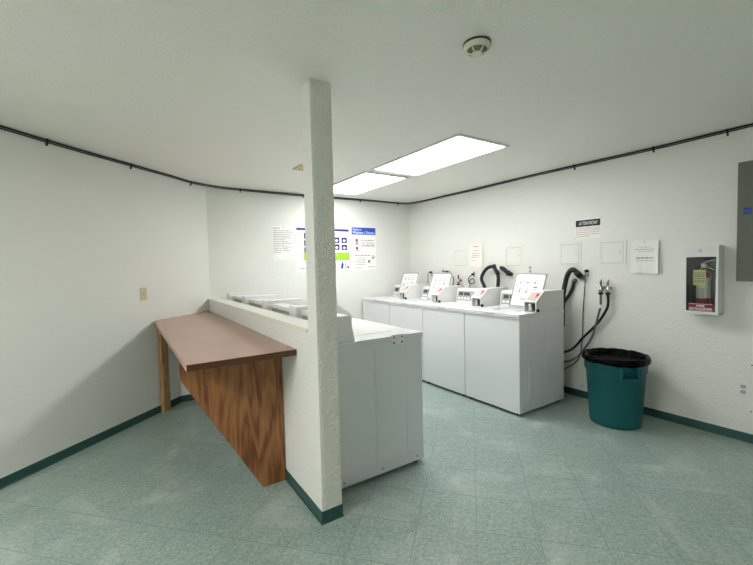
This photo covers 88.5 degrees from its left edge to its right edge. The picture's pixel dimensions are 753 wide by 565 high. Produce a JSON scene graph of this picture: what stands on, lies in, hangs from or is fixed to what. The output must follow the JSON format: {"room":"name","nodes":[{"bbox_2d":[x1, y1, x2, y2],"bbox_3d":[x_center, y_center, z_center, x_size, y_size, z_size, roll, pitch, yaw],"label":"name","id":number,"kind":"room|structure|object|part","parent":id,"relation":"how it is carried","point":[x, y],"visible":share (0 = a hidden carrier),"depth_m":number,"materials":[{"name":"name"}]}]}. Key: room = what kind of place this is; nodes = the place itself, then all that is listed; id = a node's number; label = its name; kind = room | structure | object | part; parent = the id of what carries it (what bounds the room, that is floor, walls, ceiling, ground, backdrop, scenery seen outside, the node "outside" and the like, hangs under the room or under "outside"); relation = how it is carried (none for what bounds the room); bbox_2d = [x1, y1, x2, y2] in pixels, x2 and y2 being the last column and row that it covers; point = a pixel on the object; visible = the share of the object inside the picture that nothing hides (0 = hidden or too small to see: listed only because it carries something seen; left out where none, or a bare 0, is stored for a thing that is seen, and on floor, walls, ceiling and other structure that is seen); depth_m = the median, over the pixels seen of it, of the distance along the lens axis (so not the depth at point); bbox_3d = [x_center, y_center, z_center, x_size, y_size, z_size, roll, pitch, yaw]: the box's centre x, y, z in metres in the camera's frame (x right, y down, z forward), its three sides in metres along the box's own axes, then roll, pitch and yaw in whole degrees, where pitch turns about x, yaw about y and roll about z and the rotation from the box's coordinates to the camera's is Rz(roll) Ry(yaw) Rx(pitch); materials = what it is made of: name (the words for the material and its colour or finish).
{"room":"laundry","nodes":[
{"label":"laundry","id":0,"kind":"room"},
{"bbox_2d":[0,127,209,478],"bbox_3d":[-2.611,0.169,2.465,0.100,2.440,4.600,-1,3,14],"label":"wall","id":1,"kind":"structure","parent":0,"point":[81,234],"depth_m":3.15,"materials":[{"name":"white paint"}]},
{"bbox_2d":[0,396,181,489],"bbox_3d":[-2.595,1.365,2.240,0.009,0.070,4.055,-1,3,14],"label":"baseboard","id":2,"kind":"structure","parent":1,"relation":"attached to","point":[12,478],"depth_m":3.08,"materials":[{"name":"teal plastic"}]},
{"bbox_2d":[140,288,146,299],"bbox_3d":[-2.244,0.111,3.732,0.016,0.120,0.076,-1,3,14],"label":"light switch","id":3,"kind":"object","parent":1,"relation":"attached to","point":[143,291],"visible":1,"depth_m":3.73,"materials":[{"name":"beige plastic"}]},
{"bbox_2d":[181,382,189,395],"bbox_3d":[-2.069,0.842,4.441,0.383,0.895,0.355,-3,3,-33],"label":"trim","id":4,"kind":"structure","parent":1,"relation":"attached to","point":[184,391],"depth_m":4.22,"materials":[{"name":"white paint"}]},
{"bbox_2d":[181,394,194,401],"bbox_3d":[-1.972,1.259,4.300,0.373,0.070,0.009,-3,3,-33],"label":"baseboard","id":5,"kind":"structure","parent":1,"relation":"attached to","point":[189,397],"depth_m":4.23,"materials":[{"name":"teal plastic"}]},
{"bbox_2d":[209,301,312,499],"bbox_3d":[-1.147,0.778,3.506,0.126,1.063,2.969,-3,3,-33],"label":"wall partition","id":6,"kind":"structure","parent":0,"point":[295,369],"depth_m":2.44,"materials":[{"name":"white paint"}]},
{"bbox_2d":[208,298,307,332],"bbox_3d":[-1.158,0.235,3.482,0.144,0.024,2.969,-3,3,-33],"label":"trim","id":7,"kind":"structure","parent":6,"relation":"on","point":[290,321],"depth_m":2.92,"materials":[{"name":"white paint"}]},
{"bbox_2d":[285,468,343,524],"bbox_3d":[-1.101,1.275,3.475,0.142,0.072,3.095,-3,3,-33],"label":"baseboard","id":8,"kind":"structure","parent":6,"relation":"attached to","point":[324,517],"depth_m":2.23,"materials":[{"name":"teal plastic"}]},
{"bbox_2d":[205,186,410,319],"bbox_3d":[-0.755,-0.013,5.585,3.309,2.440,0.100,-3,3,-33],"label":"wall","id":9,"kind":"structure","parent":0,"point":[239,225],"depth_m":5.16,"materials":[{"name":"white paint"}]},
{"bbox_2d":[272,226,294,260],"bbox_3d":[-1.246,-0.526,5.176,0.300,0.460,0.007,-3,3,-33],"label":"paper notice","id":10,"kind":"object","parent":9,"relation":"attached to","point":[282,236],"visible":1,"depth_m":5.17,"materials":[{"name":"grey paper"}]},
{"bbox_2d":[273,228,291,252],"bbox_3d":[-1.246,-0.564,5.174,0.270,0.329,0.005,-3,3,-33],"label":"print","id":11,"kind":"object","parent":10,"relation":"attached to","point":[282,237],"depth_m":5.17,"materials":[{"name":"grey paper"}]},
{"bbox_2d":[294,227,350,271],"bbox_3d":[-0.752,-0.472,5.510,0.870,0.614,0.005,-3,3,-33],"label":"poster","id":12,"kind":"object","parent":9,"relation":"attached to","point":[342,236],"visible":0.49,"depth_m":5.62,"materials":[{"name":"white paper"}]},
{"bbox_2d":[301,233,347,268],"bbox_3d":[-0.735,-0.458,5.521,0.760,0.506,0.001,-3,3,-33],"label":"print","id":13,"kind":"object","parent":12,"relation":"attached to","point":[341,239],"depth_m":5.65,"materials":[{"name":"grey paper"}]},
{"bbox_2d":[351,227,375,269],"bbox_3d":[-0.189,-0.516,5.883,0.424,0.636,0.005,-3,3,-33],"label":"poster","id":14,"kind":"object","parent":9,"relation":"attached to","point":[363,239],"visible":1,"depth_m":5.88,"materials":[{"name":"white paper"}]},
{"bbox_2d":[355,240,374,267],"bbox_3d":[-0.178,-0.435,5.892,0.360,0.426,0.001,-3,3,-33],"label":"print","id":15,"kind":"object","parent":14,"relation":"attached to","point":[364,249],"depth_m":5.89,"materials":[{"name":"grey paper"}]},
{"bbox_2d":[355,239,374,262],"bbox_3d":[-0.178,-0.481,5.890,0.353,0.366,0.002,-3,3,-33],"label":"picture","id":16,"kind":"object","parent":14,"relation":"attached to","point":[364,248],"depth_m":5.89,"materials":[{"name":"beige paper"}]},
{"bbox_2d":[0,123,752,203],"bbox_3d":[-0.212,-1.067,1.762,6.338,0.024,6.821,-3,3,-33],"label":"cable","id":17,"kind":"object","parent":9,"relation":"attached to","point":[750,123],"visible":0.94,"depth_m":3.73,"materials":[{"name":"black plastic"}]},
{"bbox_2d":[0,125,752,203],"bbox_3d":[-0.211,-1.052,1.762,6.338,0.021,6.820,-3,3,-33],"label":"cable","id":18,"kind":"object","parent":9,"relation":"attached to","point":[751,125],"visible":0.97,"depth_m":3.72,"materials":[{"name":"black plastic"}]},
{"bbox_2d":[301,78,341,511],"bbox_3d":[-0.307,0.129,2.187,0.126,2.440,0.123,-3,3,-33],"label":"column","id":19,"kind":"structure","parent":0,"point":[315,94],"depth_m":2.14,"materials":[{"name":"white paint"}]},
{"bbox_2d":[0,0,752,202],"bbox_3d":[-0.279,-1.120,1.655,6.859,0.100,7.219,-3,3,-33],"label":"ceiling","id":20,"kind":"structure","parent":0,"point":[208,92],"depth_m":2.08,"materials":[{"name":"white paint"}]},
{"bbox_2d":[293,164,302,170],"bbox_3d":[-0.703,-1.152,3.906,0.220,0.016,0.220,-3,3,-33],"label":"ceiling vent","id":21,"kind":"object","parent":20,"relation":"in","point":[299,167],"visible":0.47,"depth_m":3.87,"materials":[{"name":"beige"}]},
{"bbox_2d":[333,171,408,194],"bbox_3d":[-0.205,-1.203,4.764,0.596,0.014,1.200,-3,3,-33],"label":"recessed light","id":22,"kind":"object","parent":20,"relation":"in","point":[366,181],"visible":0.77,"depth_m":4.63,"materials":[{"name":"white plastic"}]},
{"bbox_2d":[371,133,509,175],"bbox_3d":[0.541,-1.170,3.657,0.616,0.014,1.250,-3,3,-33],"label":"recessed light","id":23,"kind":"object","parent":20,"relation":"in","point":[457,148],"visible":1,"depth_m":3.53,"materials":[{"name":"white plastic"}]},
{"bbox_2d":[463,36,490,57],"bbox_3d":[0.459,-1.065,1.769,0.125,0.053,0.125,-3,3,-33],"label":"smoke detector","id":24,"kind":"object","parent":20,"relation":"attached to","point":[476,46],"visible":1,"depth_m":1.74,"materials":[{"name":"grey plastic"}]},
{"bbox_3d":[0.459,-1.087,1.768,0.125,0.010,0.125,-3,3,-33],"label":"mounting plate","id":25,"kind":"part","parent":24,"relation":"part of","materials":[{"name":"grey plastic"}]},
{"bbox_2d":[467,45,486,55],"bbox_3d":[0.460,-1.057,1.769,0.093,0.021,0.093,-3,3,-33],"label":"grille","id":26,"kind":"object","parent":24,"relation":"attached to","point":[472,50],"depth_m":1.75,"materials":[{"name":"grey plastic"}]},
{"bbox_2d":[0,381,752,564],"bbox_3d":[-0.221,1.417,1.767,6.859,0.100,7.219,-3,3,-33],"label":"floor","id":27,"kind":"structure","parent":0,"point":[549,484],"depth_m":2.36,"materials":[{"name":"green tile"}]},
{"bbox_2d":[154,311,296,486],"bbox_3d":[-1.498,0.855,3.362,0.619,0.938,2.763,-3,3,-33],"label":"table","id":28,"kind":"object","parent":27,"relation":"on","point":[232,370],"depth_m":2.50,"materials":[{"name":"brown laminate"}]},
{"bbox_3d":[-2.161,0.864,3.934,0.042,0.899,0.086,-1,3,14],"label":"post","id":29,"kind":"part","parent":28,"relation":"part of","materials":[{"name":"brown wood"}]},
{"bbox_2d":[154,311,296,371],"bbox_3d":[-1.506,0.406,3.344,0.615,0.038,2.763,-3,3,-33],"label":"countertop","id":30,"kind":"structure","parent":28,"relation":"on","point":[207,339],"depth_m":2.62,"materials":[{"name":"brown laminate"}]},
{"bbox_3d":[-0.887,0.902,2.441,0.615,0.900,0.022,-3,3,-33],"label":"panel","id":31,"kind":"part","parent":28,"relation":"part of","materials":[{"name":"brown wood"}]},
{"bbox_2d":[227,291,261,302],"bbox_3d":[-1.294,0.691,4.591,0.744,1.148,0.692,-3,3,-33],"label":"washing machine","id":32,"kind":"object","parent":27,"relation":"on","point":[237,296],"visible":0.02,"depth_m":4.54,"materials":[{"name":"white metal"}]},
{"bbox_2d":[242,294,281,307],"bbox_3d":[-0.915,0.708,4.022,0.744,1.148,0.692,-3,3,-33],"label":"washing machine","id":33,"kind":"object","parent":27,"relation":"on","point":[253,300],"visible":0.02,"depth_m":3.98,"materials":[{"name":"white metal"}]},
{"bbox_3d":[-1.161,0.273,3.761,0.004,0.121,0.468,-3,3,-33],"label":"plate","id":34,"kind":"part","parent":33,"relation":"part of","materials":[{"name":"grey metal"}]},
{"bbox_2d":[261,298,370,323],"bbox_3d":[-0.537,0.724,3.452,0.744,1.148,0.692,-3,3,-33],"label":"washing machine","id":35,"kind":"object","parent":27,"relation":"on","point":[281,306],"visible":0.04,"depth_m":3.40,"materials":[{"name":"white metal"}]},
{"bbox_3d":[-0.783,0.289,3.192,0.004,0.121,0.468,-3,3,-33],"label":"plate","id":36,"kind":"part","parent":35,"relation":"part of","materials":[{"name":"grey metal"}]},
{"bbox_2d":[289,304,423,489],"bbox_3d":[-0.157,0.741,2.879,0.744,1.148,0.702,-3,3,-33],"label":"washing machine","id":37,"kind":"object","parent":27,"relation":"on","point":[380,365],"visible":0.72,"depth_m":2.60,"materials":[{"name":"white metal"}]},
{"bbox_3d":[-0.142,0.363,2.900,0.385,0.012,0.380,-3,3,-33],"label":"lid","id":38,"kind":"part","parent":37,"relation":"part of","materials":[{"name":"white metal"}]},
{"bbox_2d":[363,273,428,324],"bbox_3d":[0.296,0.520,5.736,0.744,1.316,0.692,-3,3,-33],"label":"washing machine","id":39,"kind":"object","parent":27,"relation":"on","point":[375,309],"visible":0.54,"depth_m":5.55,"materials":[{"name":"white metal"}]},
{"bbox_2d":[389,273,463,380],"bbox_3d":[0.674,0.536,5.167,0.744,1.316,0.692,-3,3,-33],"label":"washing machine","id":40,"kind":"object","parent":27,"relation":"on","point":[407,313],"visible":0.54,"depth_m":4.98,"materials":[{"name":"white metal"}]},
{"bbox_3d":[0.782,0.102,4.921,0.097,0.073,0.102,-3,3,-33],"label":"plate","id":41,"kind":"part","parent":40,"relation":"part of","materials":[{"name":"beige"}]},
{"bbox_2d":[422,287,507,395],"bbox_3d":[1.054,0.637,4.601,0.744,1.148,0.692,-3,3,-33],"label":"washing machine","id":42,"kind":"object","parent":27,"relation":"on","point":[443,323],"visible":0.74,"depth_m":4.39,"materials":[{"name":"white metal"}]},
{"bbox_3d":[1.020,0.263,4.551,0.385,0.012,0.380,-3,3,-33],"label":"lid","id":43,"kind":"part","parent":42,"relation":"part of","materials":[{"name":"white metal"}]},
{"bbox_3d":[1.157,0.168,4.758,0.025,0.118,0.438,-3,3,-33],"label":"control panel","id":44,"kind":"part","parent":42,"relation":"part of","materials":[{"name":"grey plastic"}]},
{"bbox_3d":[1.160,0.119,4.352,0.097,0.073,0.102,-3,3,-33],"label":"plate","id":45,"kind":"part","parent":42,"relation":"part of","materials":[{"name":"beige"}]},
{"bbox_2d":[464,273,563,415],"bbox_3d":[1.431,0.570,4.028,0.744,1.316,0.692,-3,3,-33],"label":"washing machine","id":46,"kind":"object","parent":27,"relation":"on","point":[514,348],"visible":1,"depth_m":3.80,"materials":[{"name":"white metal"}]},
{"bbox_3d":[1.535,0.184,4.189,0.025,0.118,0.438,-3,3,-33],"label":"control panel","id":47,"kind":"part","parent":46,"relation":"part of","materials":[{"name":"grey plastic"}]},
{"bbox_2d":[499,308,523,311],"bbox_3d":[1.416,0.294,3.997,0.280,0.033,0.280,-3,3,-33],"label":"lid","id":48,"kind":"object","parent":46,"relation":"in","point":[503,309],"depth_m":3.98,"materials":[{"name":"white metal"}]},
{"bbox_3d":[1.538,0.135,3.783,0.097,0.073,0.102,-3,3,-33],"label":"plate","id":49,"kind":"part","parent":46,"relation":"part of","materials":[{"name":"beige plastic"}]},
{"bbox_2d":[584,359,648,429],"bbox_3d":[2.120,0.944,3.435,0.494,0.590,0.510,-3,3,-33],"label":"trash bin","id":50,"kind":"object","parent":27,"relation":"on","point":[616,395],"visible":0.8,"depth_m":3.26,"materials":[{"name":"teal plastic"}]},
{"bbox_2d":[582,348,651,367],"bbox_3d":[2.119,0.889,3.432,0.525,0.527,0.523,-3,3,-33],"label":"liner","id":51,"kind":"object","parent":50,"relation":"in","point":[620,358],"visible":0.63,"depth_m":3.42,"materials":[{"name":"black plastic"}]},
{"bbox_3d":[2.083,0.766,3.179,0.150,0.100,0.050,-1,3,7],"label":"handle","id":52,"kind":"part","parent":50,"relation":"part of","materials":[{"name":"teal plastic"}]},
{"bbox_2d":[409,125,752,433],"bbox_3d":[2.550,0.005,3.507,0.100,2.440,7.019,-3,3,-33],"label":"wall","id":53,"kind":"structure","parent":0,"point":[679,196],"depth_m":3.53,"materials":[{"name":"white paint"}]},
{"bbox_2d":[453,249,466,266],"bbox_3d":[1.178,-0.343,5.453,0.007,0.257,0.255,-3,3,-33],"label":"access panel","id":54,"kind":"object","parent":53,"relation":"attached to","point":[459,255],"visible":1,"depth_m":5.45,"materials":[{"name":"grey paint"}]},
{"bbox_3d":[1.179,-0.343,5.453,0.004,0.201,0.199,-3,3,-33],"label":"door","id":55,"kind":"part","parent":54,"relation":"part of","materials":[{"name":"white metal"}]},
{"bbox_2d":[469,244,482,266],"bbox_3d":[1.340,-0.358,5.205,0.008,0.308,0.242,-3,3,-31],"label":"paper notice","id":56,"kind":"object","parent":53,"relation":"attached to","point":[475,251],"visible":1,"depth_m":5.21,"materials":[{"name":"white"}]},
{"bbox_2d":[471,246,479,266],"bbox_3d":[1.327,-0.350,5.226,0.001,0.277,0.169,-3,3,-33],"label":"print","id":57,"kind":"object","parent":56,"relation":"attached to","point":[475,250],"depth_m":5.22,"materials":[{"name":"white paper"}]},
{"bbox_2d":[497,265,512,275],"bbox_3d":[1.581,-0.144,4.758,0.187,0.137,0.078,0,3,28],"label":"hose","id":58,"kind":"object","parent":53,"relation":"attached to","point":[507,272],"visible":1,"depth_m":4.73,"materials":[{"name":"black plastic"}]},
{"bbox_2d":[480,264,499,287],"bbox_3d":[1.438,0.077,4.919,0.101,0.623,0.324,-3,3,-33],"label":"hose","id":59,"kind":"object","parent":58,"relation":"attached to","point":[493,266],"visible":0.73,"depth_m":4.87,"materials":[{"name":"black rubber"}]},
{"bbox_2d":[505,245,522,267],"bbox_3d":[1.671,-0.316,4.712,0.007,0.269,0.257,-3,3,-33],"label":"access panel","id":60,"kind":"object","parent":53,"relation":"attached to","point":[513,254],"visible":0.99,"depth_m":4.71,"materials":[{"name":"grey metal"}]},
{"bbox_3d":[1.671,-0.316,4.712,0.004,0.213,0.201,-3,3,-33],"label":"door","id":61,"kind":"part","parent":60,"relation":"part of","materials":[{"name":"white metal"}]},
{"bbox_2d":[527,264,532,272],"bbox_3d":[1.800,-0.152,4.527,0.010,0.118,0.073,-3,3,-33],"label":"wall outlet","id":62,"kind":"object","parent":53,"relation":"attached to","point":[530,266],"visible":0.91,"depth_m":4.52,"materials":[{"name":"white plastic"}]},
{"bbox_2d":[545,285,583,387],"bbox_3d":[1.982,0.563,4.304,0.014,1.070,0.652,-3,3,-33],"label":"board","id":63,"kind":"object","parent":53,"relation":"attached to","point":[573,375],"visible":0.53,"depth_m":4.12,"materials":[{"name":"grey"}]},
{"bbox_2d":[559,241,580,265],"bbox_3d":[2.061,-0.302,4.125,0.007,0.259,0.245,-3,3,-33],"label":"access panel","id":64,"kind":"object","parent":53,"relation":"attached to","point":[569,252],"visible":1,"depth_m":4.12,"materials":[{"name":"grey metal"}]},
{"bbox_3d":[2.061,-0.302,4.125,0.004,0.203,0.189,-3,3,-33],"label":"door","id":65,"kind":"part","parent":64,"relation":"part of","materials":[{"name":"white metal"}]},
{"bbox_2d":[565,278,576,302],"bbox_3d":[2.050,0.098,4.113,0.154,0.282,0.053,1,4,44],"label":"hose","id":66,"kind":"object","parent":53,"relation":"attached to","point":[574,280],"visible":0.91,"depth_m":4.08,"materials":[{"name":"black rubber"}]},
{"bbox_2d":[561,267,584,326],"bbox_3d":[2.053,0.152,4.060,0.244,0.626,0.112,0,3,20],"label":"hose","id":67,"kind":"object","parent":53,"relation":"attached to","point":[577,273],"visible":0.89,"depth_m":4.06,"materials":[{"name":"black rubber"}]},
{"bbox_2d":[584,267,591,278],"bbox_3d":[2.170,-0.097,3.972,0.010,0.118,0.073,-3,3,-33],"label":"wall outlet","id":68,"kind":"object","parent":53,"relation":"attached to","point":[588,274],"visible":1,"depth_m":3.96,"materials":[{"name":"white plastic"}]},
{"bbox_2d":[564,270,588,368],"bbox_3d":[2.021,0.414,4.113,0.426,1.101,0.042,1,3,41],"label":"power cord","id":69,"kind":"object","parent":68,"relation":"hanging from","point":[585,271],"visible":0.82,"depth_m":4.02,"materials":[{"name":"black plastic"}]},
{"bbox_2d":[575,217,601,238],"bbox_3d":[2.160,-0.554,3.955,0.006,0.208,0.276,-3,3,-33],"label":"sign","id":70,"kind":"object","parent":53,"relation":"attached to","point":[586,228],"visible":1,"depth_m":3.95,"materials":[{"name":"white paper"}]},
{"bbox_2d":[579,227,598,236],"bbox_3d":[2.161,-0.516,3.956,0.001,0.090,0.244,-3,3,-33],"label":"print","id":71,"kind":"object","parent":70,"relation":"attached to","point":[583,231],"depth_m":3.95,"materials":[{"name":"white paper"}]},
{"bbox_2d":[598,279,604,294],"bbox_3d":[2.231,0.042,3.831,0.076,0.151,0.044,-3,3,-33],"label":"water valve","id":72,"kind":"object","parent":53,"relation":"attached to","point":[601,287],"visible":1,"depth_m":3.81,"materials":[{"name":"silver metal"}]},
{"bbox_2d":[564,295,601,362],"bbox_3d":[2.041,0.490,4.037,0.036,0.754,0.564,-4,3,-42],"label":"supply hose","id":73,"kind":"object","parent":72,"relation":"hanging from","point":[600,303],"visible":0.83,"depth_m":3.88,"materials":[{"name":"black rubber"}]},
{"bbox_2d":[605,279,611,294],"bbox_3d":[2.268,0.044,3.775,0.076,0.151,0.044,-3,3,-33],"label":"water valve","id":74,"kind":"object","parent":53,"relation":"attached to","point":[608,287],"visible":1,"depth_m":3.76,"materials":[{"name":"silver metal"}]},
{"bbox_2d":[564,295,609,352],"bbox_3d":[2.082,0.441,4.025,0.074,0.658,0.635,-4,3,-41],"label":"supply hose","id":75,"kind":"object","parent":74,"relation":"hanging from","point":[608,297],"visible":0.8,"depth_m":3.92,"materials":[{"name":"black rubber"}]},
{"bbox_2d":[598,239,625,265],"bbox_3d":[2.296,-0.290,3.769,0.007,0.254,0.254,-3,3,-33],"label":"access panel","id":76,"kind":"object","parent":53,"relation":"attached to","point":[611,252],"visible":1,"depth_m":3.76,"materials":[{"name":"grey metal"}]},
{"bbox_3d":[2.297,-0.290,3.770,0.004,0.198,0.198,-3,3,-33],"label":"door","id":77,"kind":"part","parent":76,"relation":"part of","materials":[{"name":"white metal"}]},
{"bbox_2d":[630,240,658,273],"bbox_3d":[2.447,-0.233,3.532,0.020,0.300,0.230,-3,3,-28],"label":"paper notice","id":78,"kind":"object","parent":53,"relation":"attached to","point":[644,254],"visible":1,"depth_m":3.53,"materials":[{"name":"grey paper"}]},
{"bbox_2d":[636,247,653,260],"bbox_3d":[2.448,-0.261,3.531,0.007,0.129,0.157,-3,3,-31],"label":"print","id":79,"kind":"object","parent":78,"relation":"attached to","point":[642,253],"depth_m":3.53,"materials":[{"name":"grey paper"}]},
{"bbox_2d":[564,386,752,443],"bbox_3d":[2.504,1.190,3.571,0.009,0.070,6.919,-3,3,-33],"label":"baseboard","id":80,"kind":"structure","parent":53,"relation":"attached to","point":[742,436],"depth_m":3.30,"materials":[{"name":"teal plastic"}]},
{"bbox_2d":[683,245,723,315],"bbox_3d":[2.652,-0.020,3.137,0.136,0.552,0.225,-3,3,-33],"label":"fire extinguisher cabinet","id":81,"kind":"object","parent":53,"relation":"attached to","point":[693,255],"visible":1,"depth_m":3.13,"materials":[{"name":"white metal"}]},
{"bbox_2d":[692,259,715,311],"bbox_3d":[2.652,0.027,3.136,0.108,0.437,0.126,-1,3,11],"label":"fire extinguisher","id":82,"kind":"object","parent":81,"relation":"in","point":[703,292],"visible":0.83,"depth_m":3.11,"materials":[{"name":"red paint"}]},
{"bbox_2d":[693,270,705,284],"bbox_3d":[2.628,-0.052,3.135,0.054,0.147,0.082,-3,3,-33],"label":"tag","id":83,"kind":"object","parent":82,"relation":"hanging from","point":[699,276],"visible":1,"depth_m":3.12,"materials":[{"name":"yellow paper"}]},
{"bbox_2d":[694,274,704,282],"bbox_3d":[2.607,-0.040,3.121,0.001,0.080,0.068,-3,3,-33],"label":"print","id":84,"kind":"object","parent":83,"relation":"attached to","point":[698,278],"depth_m":3.12,"materials":[{"name":"yellow paper"}]},
{"bbox_2d":[737,381,749,397],"bbox_3d":[2.856,0.831,3.011,0.010,0.118,0.073,-3,3,-33],"label":"wall outlet","id":85,"kind":"object","parent":53,"relation":"attached to","point":[742,387],"visible":1,"depth_m":3.01,"materials":[{"name":"white plastic"}]},
{"bbox_2d":[736,160,752,280],"bbox_3d":[2.922,-0.456,2.768,0.056,0.904,0.504,-3,3,-33],"label":"electrical panel","id":86,"kind":"object","parent":53,"relation":"attached to","point":[744,253],"visible":1,"depth_m":2.93,"materials":[{"name":"grey paint"}]},
{"bbox_3d":[2.903,-0.455,2.755,0.005,0.720,0.340,-3,3,-33],"label":"door","id":87,"kind":"part","parent":86,"relation":"part of","materials":[{"name":"grey paint"}]},
{"bbox_2d":[749,363,752,413],"bbox_3d":[2.987,0.819,2.813,0.008,0.390,0.406,-3,3,-33],"label":"cover plate","id":88,"kind":"object","parent":53,"relation":"attached to","point":[751,364],"visible":1,"depth_m":2.97,"materials":[{"name":"grey plastic"}]},
{"bbox_3d":[1.325,-0.115,5.247,0.010,0.118,0.073,-3,3,-33],"label":"wall outlet","id":89,"kind":"object","parent":53,"relation":"attached to","visible":0},
{"bbox_2d":[468,273,474,287],"bbox_3d":[1.275,0.076,5.232,0.109,0.405,0.101,0,3,18],"label":"power cord","id":90,"kind":"object","parent":89,"relation":"attached to","point":[472,274],"visible":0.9,"depth_m":5.23,"materials":[{"name":"black plastic"}]}
]}

